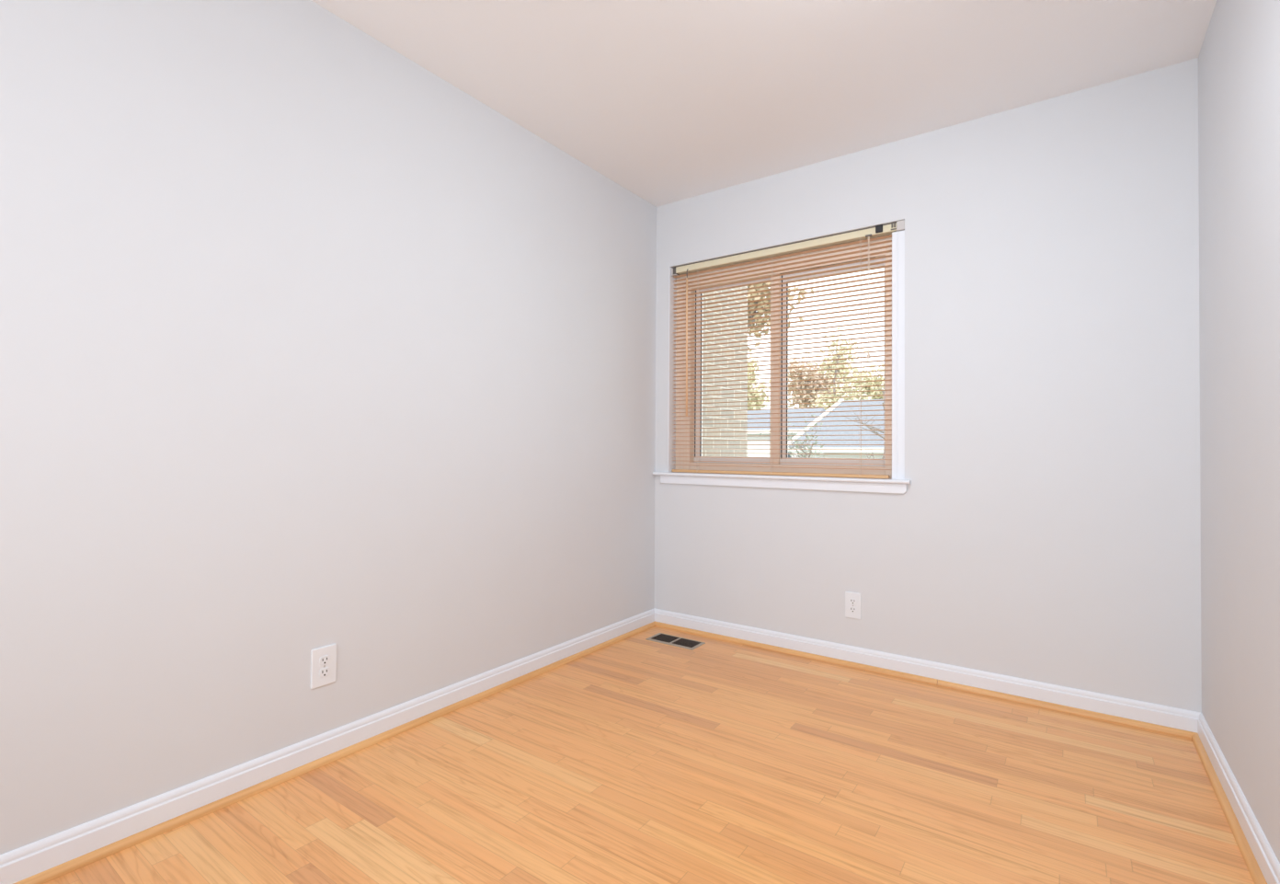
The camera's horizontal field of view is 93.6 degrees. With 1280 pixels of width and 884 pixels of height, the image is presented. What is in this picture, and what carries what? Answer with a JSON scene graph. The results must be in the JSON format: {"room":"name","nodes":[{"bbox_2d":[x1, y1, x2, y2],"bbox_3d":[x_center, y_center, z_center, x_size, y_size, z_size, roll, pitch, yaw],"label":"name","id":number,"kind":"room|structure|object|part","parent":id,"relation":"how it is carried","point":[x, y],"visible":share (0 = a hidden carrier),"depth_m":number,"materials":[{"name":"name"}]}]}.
{"room":"empty bedroom","nodes":[
{"label":"empty bedroom","id":0,"kind":"room"},
{"bbox_2d":[0,0,747,854],"bbox_3d":[-1.291,0.027,1.800,0.260,4.000,7.003,0,-1,35],"label":"wall","id":1,"kind":"structure","parent":0,"point":[308,342],"depth_m":1.84,"materials":[{"name":"grey paint"}]},
{"bbox_2d":[310,643,336,688],"bbox_3d":[-1.022,0.725,1.945,0.008,0.125,0.080,0,-1,35],"label":"electrical outlet","id":2,"kind":"object","parent":1,"relation":"attached to","point":[324,658],"visible":1,"depth_m":1.94,"materials":[{"name":"white plastic"}]},
{"bbox_2d":[319,666,330,677],"bbox_3d":[-1.020,0.744,1.943,0.002,0.028,0.034,0,-1,35],"label":"receptacle","id":3,"kind":"object","parent":2,"relation":"attached to","point":[324,671],"depth_m":1.94,"materials":[{"name":"white plastic"}]},
{"bbox_2d":[319,654,330,664],"bbox_3d":[-1.019,0.705,1.943,0.002,0.028,0.034,0,-1,35],"label":"receptacle","id":4,"kind":"object","parent":2,"relation":"attached to","point":[324,659],"depth_m":1.94,"materials":[{"name":"white plastic"}]},
{"bbox_2d":[0,607,654,883],"bbox_3d":[-1.528,0.974,1.226,0.014,0.089,5.580,0,-1,35],"label":"baseboard","id":5,"kind":"structure","parent":1,"relation":"attached to","point":[19,863],"depth_m":1.78,"materials":[{"name":"white paint"}]},
{"bbox_2d":[13,621,655,883],"bbox_3d":[-1.519,1.008,1.211,0.018,0.020,5.566,0,-1,35],"label":"trim","id":6,"kind":"structure","parent":1,"relation":"attached to","point":[73,864],"depth_m":1.80,"materials":[{"name":"brown wood"}]},
{"bbox_2d":[43,626,1254,883],"bbox_3d":[-0.555,1.076,0.576,2.592,0.120,5.890,0,-1,35],"label":"floor","id":7,"kind":"structure","parent":0,"point":[634,759],"depth_m":1.77,"materials":[{"name":"brown wood"}]},
{"bbox_2d":[646,632,705,650],"bbox_3d":[0.186,1.052,3.181,0.288,0.006,0.135,0,-1,35],"label":"floor vent","id":8,"kind":"object","parent":7,"relation":"in","point":[672,640],"visible":1,"depth_m":3.17,"materials":[{"name":"brown metal"}]},
{"bbox_2d":[310,0,1216,206],"bbox_3d":[-0.539,-1.484,0.609,2.592,0.120,5.890,0,-1,35],"label":"ceiling","id":9,"kind":"structure","parent":0,"point":[669,101],"depth_m":2.21,"materials":[{"name":"white paint"}]},
{"bbox_2d":[654,57,1201,712],"bbox_3d":[1.104,-0.163,2.915,2.592,2.440,0.190,0,-1,35],"label":"wall","id":10,"kind":"structure","parent":0,"point":[1045,527],"depth_m":2.49,"materials":[{"name":"grey paint"}]},
{"bbox_2d":[652,229,910,493],"bbox_3d":[0.698,-0.388,3.173,1.386,1.250,0.196,0,-1,35],"label":"window","id":11,"kind":"structure","parent":10,"relation":"in","point":[897,484],"depth_m":3.15,"materials":[{"name":"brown wood"}]},
{"bbox_3d":[0.543,-0.394,3.365,0.451,0.951,0.004,0,-1,35],"label":"pane","id":12,"kind":"part","parent":11,"relation":"part of","materials":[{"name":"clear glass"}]},
{"bbox_3d":[0.532,-0.384,3.373,0.510,1.006,0.032,0,-1,35],"label":"sash","id":13,"kind":"part","parent":11,"relation":"part of","materials":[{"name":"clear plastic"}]},
{"bbox_2d":[671,219,904,478],"bbox_3d":[0.703,-0.420,3.123,1.267,1.186,0.054,0,-1,35],"label":"blind","id":14,"kind":"object","parent":11,"relation":"attached to","point":[880,230],"visible":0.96,"depth_m":3.09,"materials":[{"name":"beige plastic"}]},
{"bbox_3d":[0.332,-0.404,3.394,0.007,1.141,0.030,0,-1,35],"label":"ladder cord","id":15,"kind":"part","parent":14,"relation":"part of","materials":[{"name":"beige fabric"}]},
{"bbox_3d":[0.692,-0.405,3.138,0.007,1.141,0.030,0,-1,35],"label":"ladder cord","id":16,"kind":"part","parent":14,"relation":"part of","materials":[{"name":"beige fabric"}]},
{"bbox_3d":[0.674,0.164,3.141,1.188,0.016,0.026,0,-1,35],"label":"rail","id":17,"kind":"part","parent":14,"relation":"part of","materials":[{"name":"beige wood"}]},
{"bbox_3d":[0.708,-0.992,3.136,1.199,0.034,0.040,0,-1,35],"label":"head rail","id":18,"kind":"part","parent":14,"relation":"part of","materials":[{"name":"beige metal"}]},
{"bbox_3d":[1.058,-0.406,2.878,0.007,1.141,0.030,0,-1,35],"label":"ladder cord","id":19,"kind":"part","parent":14,"relation":"part of","materials":[{"name":"white fabric"}]},
{"bbox_3d":[1.080,-0.697,2.836,0.008,0.556,0.005,0,-1,35],"label":"lift cord","id":20,"kind":"part","parent":14,"relation":"part of","materials":[{"name":"white fabric"}]},
{"bbox_3d":[0.963,-0.386,3.027,0.530,1.006,0.028,0,-1,35],"label":"sash","id":21,"kind":"part","parent":11,"relation":"part of","materials":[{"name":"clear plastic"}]},
{"bbox_2d":[654,620,937,685],"bbox_3d":[0.687,1.046,3.045,1.487,0.020,0.018,0,-1,35],"label":"trim","id":22,"kind":"structure","parent":10,"relation":"attached to","point":[865,667],"depth_m":2.95,"materials":[{"name":"brown wood"}]},
{"bbox_2d":[845,591,861,618],"bbox_3d":[1.008,0.773,2.845,0.074,0.122,0.008,0,-1,35],"label":"electrical outlet","id":23,"kind":"object","parent":10,"relation":"attached to","point":[852,600],"visible":1,"depth_m":2.84,"materials":[{"name":"white plastic"}]},
{"bbox_2d":[848,605,857,612],"bbox_3d":[1.006,0.792,2.843,0.034,0.028,0.002,0,-1,35],"label":"receptacle","id":24,"kind":"object","parent":23,"relation":"attached to","point":[851,609],"depth_m":2.84,"materials":[{"name":"white plastic"}]},
{"bbox_2d":[848,597,857,604],"bbox_3d":[1.007,0.753,2.843,0.034,0.028,0.002,0,-1,35],"label":"receptacle","id":25,"kind":"object","parent":23,"relation":"attached to","point":[851,600],"depth_m":2.84,"materials":[{"name":"white plastic"}]},
{"bbox_2d":[654,608,1200,732],"bbox_3d":[1.038,1.011,2.816,2.352,0.089,0.014,0,-1,35],"label":"baseboard","id":26,"kind":"structure","parent":10,"relation":"attached to","point":[1180,718],"depth_m":2.58,"materials":[{"name":"white paint"}]},
{"bbox_2d":[937,679,1196,738],"bbox_3d":[1.635,1.044,2.371,0.836,0.019,0.018,0,-1,35],"label":"trim","id":27,"kind":"structure","parent":10,"relation":"attached to","point":[1042,703],"depth_m":2.34,"materials":[{"name":"brown wood"}]},
{"bbox_2d":[1198,0,1279,863],"bbox_3d":[0.405,-0.208,-0.202,0.120,2.440,5.700,0,-1,35],"label":"wall","id":28,"kind":"structure","parent":0,"point":[1239,58],"depth_m":1.65,"materials":[{"name":"grey paint"}]},
{"bbox_2d":[1191,732,1267,883],"bbox_3d":[0.361,1.003,-0.126,0.018,0.020,5.566,0,-1,35],"label":"trim","id":29,"kind":"structure","parent":28,"relation":"attached to","point":[1255,872],"depth_m":1.65,"materials":[{"name":"brown wood"}]},
{"bbox_2d":[1197,712,1279,883],"bbox_3d":[0.378,0.968,-0.129,0.014,0.089,5.580,0,-1,35],"label":"baseboard","id":30,"kind":"structure","parent":28,"relation":"attached to","point":[1265,857],"depth_m":1.61,"materials":[{"name":"white paint"}]},
{"label":"outside","id":31,"kind":"structure","parent":0,"visible":0},
{"bbox_3d":[14.307,2.729,36.439,75.000,0.300,69.790,0,-1,35],"label":"ground","id":32,"kind":"structure","parent":31,"visible":0},
{"bbox_2d":[747,349,770,409],"bbox_3d":[6.693,-2.047,41.513,4.832,9.290,6.533,1,-1,-13],"label":"tree","id":33,"kind":"object","parent":32,"relation":"on","point":[750,355],"visible":0.11,"depth_m":40.46,"materials":[{"name":"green plant"}]},
{"bbox_2d":[747,280,813,351],"bbox_3d":[1.474,-1.126,10.311,3.414,6.570,2.551,0,-1,35],"label":"tree","id":34,"kind":"object","parent":32,"relation":"on","point":[765,283],"visible":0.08,"depth_m":9.76,"materials":[{"name":"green plant"}]},
{"bbox_2d":[747,407,825,457],"bbox_3d":[6.035,0.369,30.247,7.594,4.153,6.237,0,-1,35],"label":"house","id":35,"kind":"structure","parent":32,"relation":"on","point":[750,435],"depth_m":27.48,"materials":[{"name":"white"}]},
{"bbox_2d":[759,414,829,457],"bbox_3d":[3.867,0.766,14.372,1.445,2.932,2.140,0,-1,35],"label":"bush","id":36,"kind":"object","parent":32,"relation":"on","point":[816,424],"visible":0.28,"depth_m":14.24,"materials":[{"name":"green plant"}]},
{"bbox_2d":[788,349,858,409],"bbox_3d":[13.220,-2.035,45.695,5.799,9.460,5.519,0,-1,4],"label":"tree","id":37,"kind":"object","parent":32,"relation":"on","point":[794,360],"visible":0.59,"depth_m":44.91,"materials":[{"name":"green plant"}]},
{"bbox_2d":[788,398,884,458],"bbox_3d":[10.776,0.268,23.799,7.892,4.246,7.354,0,-1,35],"label":"house","id":38,"kind":"structure","parent":32,"relation":"on","point":[849,434],"depth_m":22.92,"materials":[{"name":"white"}]},
{"bbox_2d":[807,327,870,410],"bbox_3d":[11.391,-1.862,34.315,3.759,8.796,3.439,1,-1,-35],"label":"tree","id":39,"kind":"object","parent":32,"relation":"on","point":[850,389],"visible":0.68,"depth_m":34.17,"materials":[{"name":"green plant"}]},
{"bbox_2d":[842,357,884,399],"bbox_3d":[15.932,-1.466,41.499,4.116,8.262,5.066,0,-1,19],"label":"tree","id":40,"kind":"object","parent":32,"relation":"on","point":[873,393],"visible":0.23,"depth_m":40.41,"materials":[{"name":"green plant"}]},
{"bbox_2d":[845,388,884,458],"bbox_3d":[4.462,0.530,10.959,1.613,3.317,1.455,0,-1,35],"label":"bare tree","id":41,"kind":"object","parent":32,"relation":"on","point":[864,423],"visible":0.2,"depth_m":11.07,"materials":[{"name":"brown plant"}]}
]}

